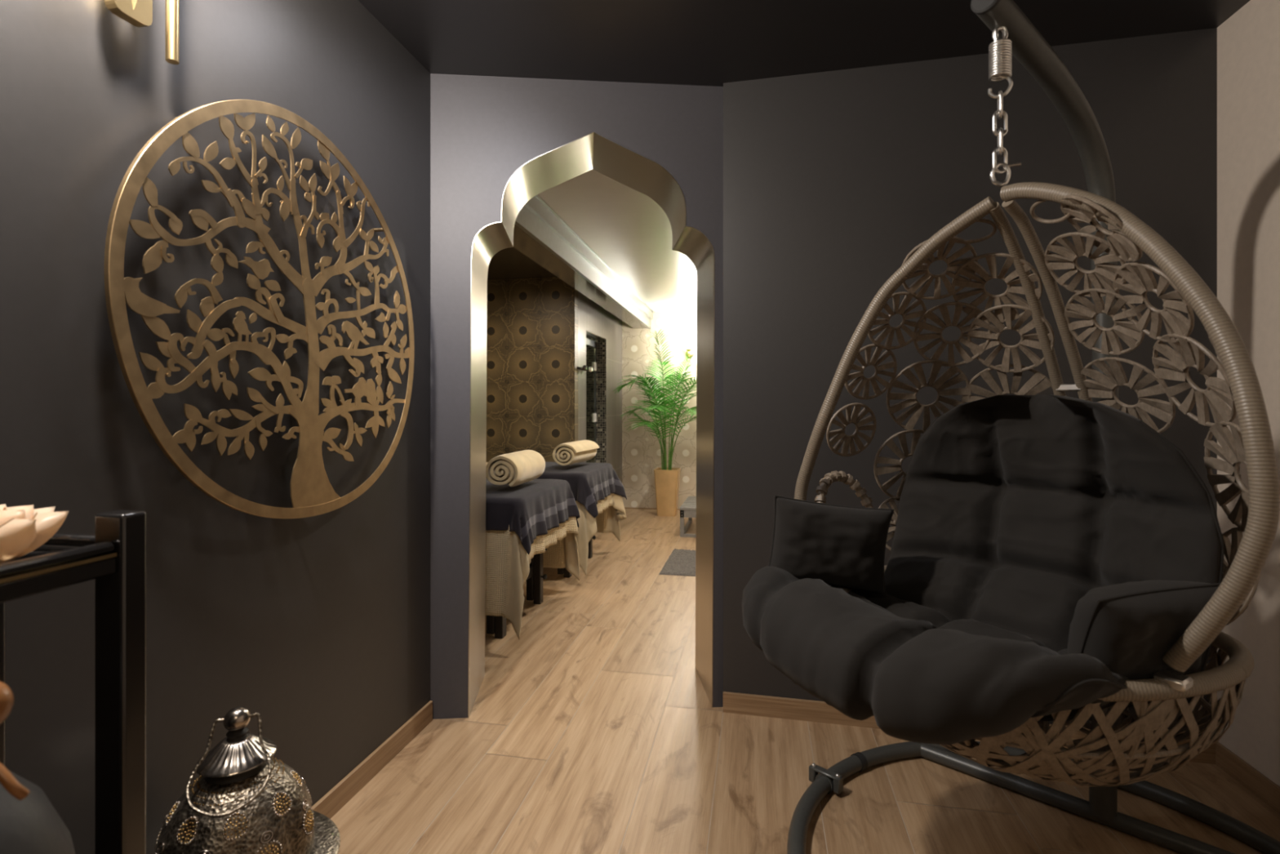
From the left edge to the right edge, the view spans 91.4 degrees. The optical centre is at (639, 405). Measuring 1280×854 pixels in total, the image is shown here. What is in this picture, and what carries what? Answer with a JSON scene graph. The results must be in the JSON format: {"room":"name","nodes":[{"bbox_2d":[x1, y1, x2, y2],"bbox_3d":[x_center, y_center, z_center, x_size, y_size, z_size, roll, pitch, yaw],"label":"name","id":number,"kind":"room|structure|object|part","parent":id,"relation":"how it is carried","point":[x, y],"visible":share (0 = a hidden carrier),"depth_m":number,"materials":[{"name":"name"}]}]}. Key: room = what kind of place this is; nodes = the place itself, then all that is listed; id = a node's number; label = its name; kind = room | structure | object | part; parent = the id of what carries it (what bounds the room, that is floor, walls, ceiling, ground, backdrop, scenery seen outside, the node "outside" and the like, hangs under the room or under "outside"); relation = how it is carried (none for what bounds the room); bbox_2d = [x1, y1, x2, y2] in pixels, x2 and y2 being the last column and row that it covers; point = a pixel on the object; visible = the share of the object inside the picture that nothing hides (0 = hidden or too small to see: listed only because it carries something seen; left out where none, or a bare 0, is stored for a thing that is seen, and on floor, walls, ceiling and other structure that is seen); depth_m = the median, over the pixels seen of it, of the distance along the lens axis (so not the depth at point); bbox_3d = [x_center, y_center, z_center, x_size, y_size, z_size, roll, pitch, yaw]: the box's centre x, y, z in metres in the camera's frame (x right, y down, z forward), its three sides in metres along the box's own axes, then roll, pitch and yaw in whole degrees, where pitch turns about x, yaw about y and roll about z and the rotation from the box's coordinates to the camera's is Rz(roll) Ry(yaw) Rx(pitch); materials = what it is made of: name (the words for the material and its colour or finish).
{"room":"spa relaxation room","nodes":[
{"label":"spa relaxation room","id":0,"kind":"room"},
{"bbox_2d":[0,0,430,853],"bbox_3d":[-1.307,-0.035,0.086,0.150,2.450,4.879,0,0,11],"label":"wall","id":1,"kind":"structure","parent":0,"point":[318,626],"depth_m":1.40,"materials":[{"name":"paint"}]},
{"bbox_2d":[104,0,179,64],"bbox_3d":[-0.985,-0.854,1.228,0.055,0.293,0.141,0,0,11],"label":"wall lamp","id":2,"kind":"object","parent":1,"relation":"attached to","point":[139,13],"visible":1,"depth_m":1.22,"materials":[{"name":"gold metal"}]},
{"bbox_3d":[-0.961,-0.854,1.284,0.023,0.293,0.023,0,0,11],"label":"rod","id":3,"kind":"part","parent":2,"relation":"part of","materials":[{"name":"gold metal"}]},
{"bbox_2d":[103,99,414,518],"bbox_3d":[-0.905,-0.229,1.667,0.046,1.054,1.040,0,0,11],"label":"wall art","id":4,"kind":"object","parent":1,"relation":"attached to","point":[312,492],"visible":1,"depth_m":1.50,"materials":[{"name":"brown metal"}]},
{"bbox_2d":[311,700,432,817],"bbox_3d":[-1.237,1.153,0.020,0.012,0.074,4.775,0,0,11],"label":"baseboard","id":5,"kind":"structure","parent":1,"relation":"attached to","point":[348,786],"depth_m":2.00,"materials":[{"name":"brown wood"}]},
{"bbox_2d":[487,247,556,279],"bbox_3d":[-1.557,-1.141,5.178,2.240,0.050,4.590,0,0,11],"label":"ceiling","id":6,"kind":"structure","parent":0,"point":[509,263],"depth_m":5.04,"materials":[{"name":"black paint"}]},
{"bbox_2d":[486,276,577,462],"bbox_3d":[-1.505,-0.060,5.622,1.937,2.500,0.100,0,0,11],"label":"wall","id":7,"kind":"structure","parent":0,"point":[532,326],"depth_m":5.47,"materials":[{"name":"brown"}]},
{"bbox_2d":[430,73,723,719],"bbox_3d":[-0.239,-0.035,2.606,1.149,2.450,0.375,0,0,-5],"label":"wall","id":8,"kind":"structure","parent":0,"point":[483,129],"depth_m":2.38,"materials":[{"name":"paint"}]},
{"bbox_2d":[467,131,715,717],"bbox_3d":[-0.197,0.063,2.610,0.954,2.253,0.377,0,0,-5],"label":"trim","id":9,"kind":"structure","parent":8,"relation":"attached to","point":[557,166],"depth_m":2.58,"materials":[{"name":"brushed brass"}]},
{"bbox_2d":[586,330,605,462],"bbox_3d":[-0.883,0.037,6.116,0.899,2.305,0.985,0,0,11],"label":"wall","id":10,"kind":"structure","parent":0,"point":[600,341],"depth_m":6.50,"materials":[{"name":"black tile"}]},
{"bbox_2d":[586,337,596,462],"bbox_3d":[-0.530,0.253,6.137,0.052,1.855,0.757,0,0,11],"label":"door","id":11,"kind":"structure","parent":10,"relation":"in","point":[591,415],"depth_m":6.36,"materials":[{"name":"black glass"}]},
{"bbox_3d":[-0.538,-0.635,6.137,0.018,0.060,0.755,0,0,11],"label":"header rail","id":12,"kind":"part","parent":11,"relation":"part of","materials":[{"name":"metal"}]},
{"bbox_2d":[577,291,622,482],"bbox_3d":[-0.430,-0.060,6.384,0.112,2.500,1.799,0,0,11],"label":"tiled wall","id":13,"kind":"structure","parent":0,"point":[593,317],"depth_m":6.57,"materials":[{"name":"grey tile"}]},
{"bbox_2d":[577,364,592,372],"bbox_3d":[-0.488,-0.330,5.580,0.075,0.052,0.260,0,0,11],"label":"hook rail","id":14,"kind":"object","parent":13,"relation":"attached to","point":[584,367],"visible":1,"depth_m":5.51,"materials":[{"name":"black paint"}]},
{"bbox_3d":[-0.503,-0.330,5.481,0.067,0.052,0.052,0,0,11],"label":"knob","id":15,"kind":"part","parent":14,"relation":"part of","materials":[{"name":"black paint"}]},
{"bbox_2d":[537,168,697,311],"bbox_3d":[0.640,-1.105,4.841,1.896,0.050,4.430,0,0,11],"label":"ceiling","id":16,"kind":"structure","parent":0,"point":[626,228],"depth_m":3.97,"materials":[{"name":"white paint"}]},
{"bbox_2d":[514,194,654,328],"bbox_3d":[-0.244,-0.982,4.989,0.061,0.196,4.472,0,0,10],"label":"trim","id":17,"kind":"structure","parent":16,"relation":"attached to","point":[535,218],"depth_m":3.98,"materials":[{"name":"metal"}]},
{"bbox_2d":[622,310,697,508],"bbox_3d":[0.572,-0.060,7.170,2.963,2.500,0.120,0,0,11],"label":"wall","id":18,"kind":"structure","parent":0,"point":[641,451],"depth_m":7.19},
{"bbox_2d":[513,224,647,328],"bbox_3d":[-0.350,-1.100,5.009,0.200,0.420,4.474,0,0,10],"label":"trim","id":19,"kind":"structure","parent":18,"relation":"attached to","point":[523,242],"depth_m":4.20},
{"bbox_2d":[624,506,679,510],"bbox_3d":[0.830,1.184,7.053,2.113,0.012,0.012,0,0,11],"label":"baseboard","id":20,"kind":"structure","parent":18,"relation":"attached to","point":[624,507],"depth_m":7.20,"materials":[{"name":"brown wood"}]},
{"bbox_2d":[683,334,693,357],"bbox_3d":[0.551,-0.670,7.024,0.120,0.250,0.175,0,0,11],"label":"wall sconce","id":21,"kind":"object","parent":18,"relation":"attached to","point":[688,341],"visible":1,"depth_m":6.96,"materials":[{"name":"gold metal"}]},
{"bbox_3d":[0.546,-0.718,6.997,0.120,0.155,0.120,0,0,11],"label":"lamp shade","id":22,"kind":"part","parent":21,"relation":"part of","materials":[{"name":"white"}]},
{"bbox_3d":[0.566,-0.590,7.102,0.090,0.090,0.016,0,0,11],"label":"plate","id":23,"kind":"part","parent":21,"relation":"part of","materials":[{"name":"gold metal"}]},
{"bbox_2d":[358,0,1250,86],"bbox_3d":[0.132,-1.320,-0.041,3.025,0.120,5.470,0,0,11],"label":"ceiling","id":24,"kind":"structure","parent":0,"point":[695,42],"depth_m":2.09,"materials":[{"name":"black paint"}]},
{"bbox_2d":[329,508,1279,853],"bbox_3d":[-0.361,1.191,2.436,5.822,0.001,10.150,0,0,11],"label":"floor","id":25,"kind":"structure","parent":0,"point":[597,729],"depth_m":2.00,"materials":[{"name":"brown oak wood planks"}]},
{"bbox_2d":[0,681,75,853],"bbox_3d":[-0.734,0.728,0.543,0.313,0.926,0.446,0,0,0],"label":"padded chair","id":26,"kind":"object","parent":25,"relation":"on","point":[29,824],"visible":1,"depth_m":0.65,"materials":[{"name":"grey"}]},
{"bbox_3d":[-0.637,0.341,0.586,0.118,0.059,0.016,0,0,0],"label":"wood trim","id":27,"kind":"part","parent":26,"relation":"part of","materials":[{"name":"brown wood"}]},
{"bbox_2d":[0,510,146,853],"bbox_3d":[-0.972,0.673,0.554,0.318,1.033,0.839,0,0,11],"label":"console table","id":28,"kind":"object","parent":25,"relation":"on","point":[115,556],"visible":0.83,"depth_m":0.91,"materials":[{"name":"black paint"}]},
{"bbox_3d":[-1.028,0.673,0.972,0.052,1.033,0.039,0,0,11],"label":"post","id":29,"kind":"part","parent":28,"relation":"part of","materials":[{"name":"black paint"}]},
{"bbox_2d":[2,550,57,563],"bbox_3d":[-0.973,0.226,0.553,0.294,0.016,0.817,0,0,11],"label":"shelf","id":30,"kind":"object","parent":28,"relation":"attached to","point":[35,553],"depth_m":0.92,"materials":[{"name":"black paint"}]},
{"bbox_2d":[0,503,68,563],"bbox_3d":[-0.902,0.179,0.841,0.200,0.077,0.199,0,0,11],"label":"flower","id":31,"kind":"object","parent":28,"relation":"on","point":[24,529],"visible":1,"depth_m":0.85,"materials":[{"name":"beige ceramic"}]},
{"bbox_3d":[-0.835,0.219,0.528,0.022,0.046,0.761,0,0,11],"label":"rail","id":32,"kind":"part","parent":28,"relation":"part of","materials":[{"name":"black paint"}]},
{"bbox_3d":[-0.897,0.218,0.948,0.215,0.048,0.020,0,0,11],"label":"rail","id":33,"kind":"part","parent":28,"relation":"part of","materials":[{"name":"black paint"}]},
{"bbox_3d":[-0.766,0.673,0.922,0.052,1.033,0.039,0,0,11],"label":"post","id":34,"kind":"part","parent":28,"relation":"part of","materials":[{"name":"black metal"}]},
{"bbox_2d":[154,706,340,853],"bbox_3d":[-0.806,0.897,1.250,0.372,0.586,0.372,0,0,-9],"label":"lantern","id":35,"kind":"object","parent":25,"relation":"on","point":[244,799],"visible":1,"depth_m":1.20,"materials":[{"name":"silver metal"}]},
{"bbox_3d":[-0.786,0.688,1.201,0.138,0.133,0.124,0,0,-9],"label":"handle","id":36,"kind":"part","parent":35,"relation":"part of","materials":[{"name":"silver metal"}]},
{"bbox_3d":[-0.806,0.627,1.250,0.047,0.046,0.047,0,0,-9],"label":"knob","id":37,"kind":"part","parent":35,"relation":"part of","materials":[{"name":"silver metal"}]},
{"bbox_2d":[486,547,546,638],"bbox_3d":[-1.522,0.828,3.655,1.940,0.725,0.690,0,0,11],"label":"massage table","id":38,"kind":"object","parent":25,"relation":"on","point":[496,625],"visible":0.1,"depth_m":3.74,"materials":[{"name":"black wood"}]},
{"bbox_3d":[-0.740,0.890,3.221,0.089,0.600,0.056,0,0,11],"label":"leg","id":39,"kind":"part","parent":38,"relation":"part of","materials":[{"name":"black wood"}]},
{"bbox_2d":[484,516,579,639],"bbox_3d":[-1.265,0.785,3.606,1.665,0.648,1.016,0,0,11],"label":"sheet","id":40,"kind":"object","parent":38,"relation":"on","point":[508,562],"visible":0.18,"depth_m":3.06,"materials":[{"name":"beige fabric"}]},
{"bbox_2d":[485,477,580,554],"bbox_3d":[-0.869,0.606,3.532,0.876,0.306,0.906,0,0,11],"label":"blanket","id":41,"kind":"object","parent":40,"relation":"on","point":[531,508],"visible":0.46,"depth_m":3.26,"materials":[{"name":"fabric"}]},
{"bbox_2d":[485,449,545,486],"bbox_3d":[-0.684,0.341,3.474,0.196,0.168,0.463,0,0,10],"label":"rolled towel","id":42,"kind":"object","parent":41,"relation":"on","point":[517,468],"visible":1,"depth_m":3.29,"materials":[{"name":"beige fabric"}]},
{"bbox_3d":[-0.635,0.890,3.771,0.089,0.600,0.056,0,0,11],"label":"leg","id":43,"kind":"part","parent":38,"relation":"part of","materials":[{"name":"black wood"}]},
{"bbox_3d":[-0.578,1.030,3.760,0.032,0.034,0.034,0,0,11],"label":"knob","id":44,"kind":"part","parent":38,"relation":"part of","materials":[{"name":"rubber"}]},
{"bbox_2d":[557,535,595,577],"bbox_3d":[-1.308,0.828,4.780,1.940,0.725,0.680,0,0,11],"label":"massage table","id":45,"kind":"object","parent":25,"relation":"on","point":[560,571],"visible":0.12,"depth_m":4.60,"materials":[{"name":"black wood"}]},
{"bbox_2d":[485,462,626,575],"bbox_3d":[-1.035,0.785,4.730,1.704,0.650,1.028,0,0,11],"label":"throw","id":46,"kind":"object","parent":45,"relation":"on","point":[611,509],"visible":0.1,"depth_m":4.64,"materials":[{"name":"beige fabric"}]},
{"bbox_2d":[485,462,626,518],"bbox_3d":[-0.636,0.606,4.663,0.907,0.306,0.954,0,0,11],"label":"blanket","id":47,"kind":"object","parent":46,"relation":"on","point":[589,482],"visible":0.55,"depth_m":4.40,"materials":[{"name":"fabric"}]},
{"bbox_2d":[552,440,599,465],"bbox_3d":[-0.465,0.344,4.617,0.197,0.160,0.511,0,0,15],"label":"rolled towel","id":48,"kind":"object","parent":47,"relation":"on","point":[577,451],"visible":1,"depth_m":4.42,"materials":[{"name":"beige fabric"}]},
{"bbox_3d":[-0.525,0.890,4.350,0.089,0.600,0.056,0,0,11],"label":"leg","id":49,"kind":"part","parent":45,"relation":"part of","materials":[{"name":"black wood"}]},
{"bbox_3d":[-0.422,0.890,4.891,0.089,0.600,0.056,0,0,11],"label":"leg","id":50,"kind":"part","parent":45,"relation":"part of","materials":[{"name":"black wood"}]},
{"bbox_2d":[653,467,680,516],"bbox_3d":[0.298,0.940,6.820,0.262,0.500,0.262,0,0,11],"label":"planter","id":51,"kind":"object","parent":25,"relation":"on","point":[666,482],"visible":0.98,"depth_m":6.71,"materials":[{"name":"beige ceramic"}]},
{"bbox_2d":[613,328,696,470],"bbox_3d":[0.319,-0.042,6.681,1.224,1.560,0.911,0,0,11],"label":"palm","id":52,"kind":"object","parent":51,"relation":"in","point":[655,406],"visible":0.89,"depth_m":6.70,"materials":[{"name":"plant"}]},
{"bbox_3d":[0.032,0.243,6.836,0.447,0.989,0.015,0,0,4],"label":"stem","id":53,"kind":"part","parent":52,"relation":"part of","materials":[{"name":"plant"}]},
{"bbox_3d":[0.094,0.384,6.869,0.368,0.708,0.014,0,0,14],"label":"stem","id":54,"kind":"part","parent":52,"relation":"part of","materials":[{"name":"plant"}]},
{"bbox_3d":[0.103,0.412,6.812,0.347,0.651,0.015,0,0,-2],"label":"stem","id":55,"kind":"part","parent":52,"relation":"part of","materials":[{"name":"plant"}]},
{"bbox_3d":[0.168,0.455,6.608,0.015,0.567,0.447,0,0,32],"label":"stem","id":56,"kind":"part","parent":52,"relation":"part of","materials":[{"name":"plant"}]},
{"bbox_3d":[0.174,0.238,6.684,0.168,0.999,0.263,0,0,11],"label":"stem","id":57,"kind":"part","parent":52,"relation":"part of","materials":[{"name":"plant"}]},
{"bbox_3d":[0.231,0.364,6.614,0.015,0.748,0.367,0,0,18],"label":"stem","id":58,"kind":"part","parent":52,"relation":"part of","materials":[{"name":"plant"}]},
{"bbox_3d":[0.237,-0.017,6.793,0.090,1.508,0.066,0,0,11],"label":"stem","id":59,"kind":"part","parent":52,"relation":"part of","materials":[{"name":"plant"}]},
{"bbox_3d":[0.365,0.215,6.625,0.178,1.045,0.303,0,0,11],"label":"stem","id":60,"kind":"part","parent":52,"relation":"part of","materials":[{"name":"plant"}]},
{"bbox_3d":[0.433,0.122,6.870,0.228,1.230,0.014,0,0,-21],"label":"stem","id":61,"kind":"part","parent":52,"relation":"part of","materials":[{"name":"plant"}]},
{"bbox_3d":[0.454,0.384,6.619,0.015,0.707,0.467,0,0,-38],"label":"stem","id":62,"kind":"part","parent":52,"relation":"part of","materials":[{"name":"plant"}]},
{"bbox_3d":[0.516,0.314,6.795,0.406,0.848,0.043,0,0,11],"label":"stem","id":63,"kind":"part","parent":52,"relation":"part of","materials":[{"name":"plant"}]},
{"bbox_3d":[0.508,0.434,6.718,0.408,0.607,0.013,0,0,26],"label":"stem","id":64,"kind":"part","parent":52,"relation":"part of","materials":[{"name":"plant"}]},
{"bbox_3d":[0.521,0.243,6.629,0.441,0.989,0.258,0,0,11],"label":"stem","id":65,"kind":"part","parent":52,"relation":"part of","materials":[{"name":"plant"}]},
{"bbox_2d":[658,548,695,576],"bbox_3d":[0.618,1.179,4.691,0.853,0.020,0.761,0,0,11],"label":"rug","id":66,"kind":"object","parent":25,"relation":"on","point":[681,562],"visible":0.2,"depth_m":4.64,"materials":[{"name":"grey fabric"}]},
{"bbox_2d":[679,496,696,537],"bbox_3d":[0.945,1.056,5.914,1.058,0.268,0.727,0,0,11],"label":"bench","id":67,"kind":"object","parent":25,"relation":"on","point":[688,508],"visible":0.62,"depth_m":5.66,"materials":[{"name":"silver metal"}]},
{"bbox_3d":[0.447,1.070,6.013,0.035,0.240,0.720,0,0,11],"label":"leg frame","id":68,"kind":"part","parent":67,"relation":"part of","materials":[{"name":"grey metal"}]},
{"bbox_3d":[0.881,1.070,5.579,1.050,0.240,0.030,0,0,11],"label":"rail","id":69,"kind":"part","parent":67,"relation":"part of","materials":[{"name":"grey metal"}]},
{"bbox_2d":[786,0,1279,853],"bbox_3d":[1.040,0.147,1.481,1.346,2.095,1.346,0,0,11],"label":"stand","id":70,"kind":"object","parent":25,"relation":"on","point":[1030,48],"visible":0.57,"depth_m":1.74,"materials":[{"name":"metal"}]},
{"bbox_2d":[987,26,1021,186],"bbox_3d":[0.799,-0.656,1.368,0.063,0.353,0.044,0,0,11],"label":"hanging chain","id":71,"kind":"object","parent":70,"relation":"hanging from","point":[1000,51],"visible":1,"depth_m":1.36,"materials":[{"name":"silver metal"}]},
{"bbox_2d":[794,182,1279,786],"bbox_3d":[0.821,0.143,1.418,0.725,1.232,0.963,0,0,-32],"label":"hanging egg chair","id":72,"kind":"object","parent":71,"relation":"hanging from","point":[1108,760],"visible":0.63,"depth_m":1.27,"materials":[{"name":"wicker"}]},
{"bbox_2d":[742,394,1224,744],"bbox_3d":[0.665,0.290,1.363,0.791,0.631,0.796,0,0,-32],"label":"seat cushion","id":73,"kind":"object","parent":72,"relation":"on","point":[1012,508],"visible":0.88,"depth_m":1.33,"materials":[{"name":"grey fabric"}]},
{"bbox_2d":[768,495,893,595],"bbox_3d":[0.473,0.347,1.578,0.326,0.249,0.141,0,0,1],"label":"cushion","id":74,"kind":"object","parent":73,"relation":"on","point":[844,546],"visible":0.95,"depth_m":1.52,"materials":[{"name":"grey fabric"}]},
{"bbox_2d":[1067,579,1221,679],"bbox_3d":[0.864,0.394,1.086,0.261,0.184,0.140,0,0,-11],"label":"cushion","id":75,"kind":"object","parent":73,"relation":"on","point":[1129,627],"visible":0.71,"depth_m":1.03,"materials":[{"name":"grey fabric"}]},
{"bbox_3d":[0.832,0.607,1.397,0.723,0.304,0.764,0,0,-32],"label":"woven seat","id":76,"kind":"part","parent":72,"relation":"part of","materials":[{"name":"beige wicker"}]},
{"bbox_2d":[1088,782,1117,821],"bbox_3d":[1.317,1.060,1.777,0.072,0.200,0.072,0,0,11],"label":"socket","id":77,"kind":"object","parent":70,"relation":"attached to","point":[1103,800],"depth_m":1.75,"materials":[{"name":"black plastic"}]},
{"bbox_2d":[723,27,1217,736],"bbox_3d":[1.160,-0.035,2.407,1.673,2.450,0.300,0,0,13],"label":"wall","id":78,"kind":"structure","parent":0,"point":[831,179],"depth_m":2.31,"materials":[{"name":"paint"}]},
{"bbox_2d":[723,691,1215,764],"bbox_3d":[1.117,1.153,2.254,1.627,0.074,0.015,0,0,13],"label":"baseboard","id":79,"kind":"structure","parent":78,"relation":"attached to","point":[801,709],"depth_m":2.36,"materials":[{"name":"brown wood"}]},
{"bbox_2d":[1217,0,1279,786],"bbox_3d":[1.542,-0.035,-0.320,0.150,2.450,5.150,0,0,11],"label":"wall","id":80,"kind":"structure","parent":0,"point":[1248,42],"depth_m":1.92,"materials":[{"name":"beige paint"}]},
{"bbox_2d":[1215,741,1279,813],"bbox_3d":[1.449,1.153,-0.375,0.012,0.074,5.006,0,0,11],"label":"baseboard","id":81,"kind":"structure","parent":80,"relation":"attached to","point":[1260,785],"depth_m":1.93,"materials":[{"name":"brown wood"}]}
]}

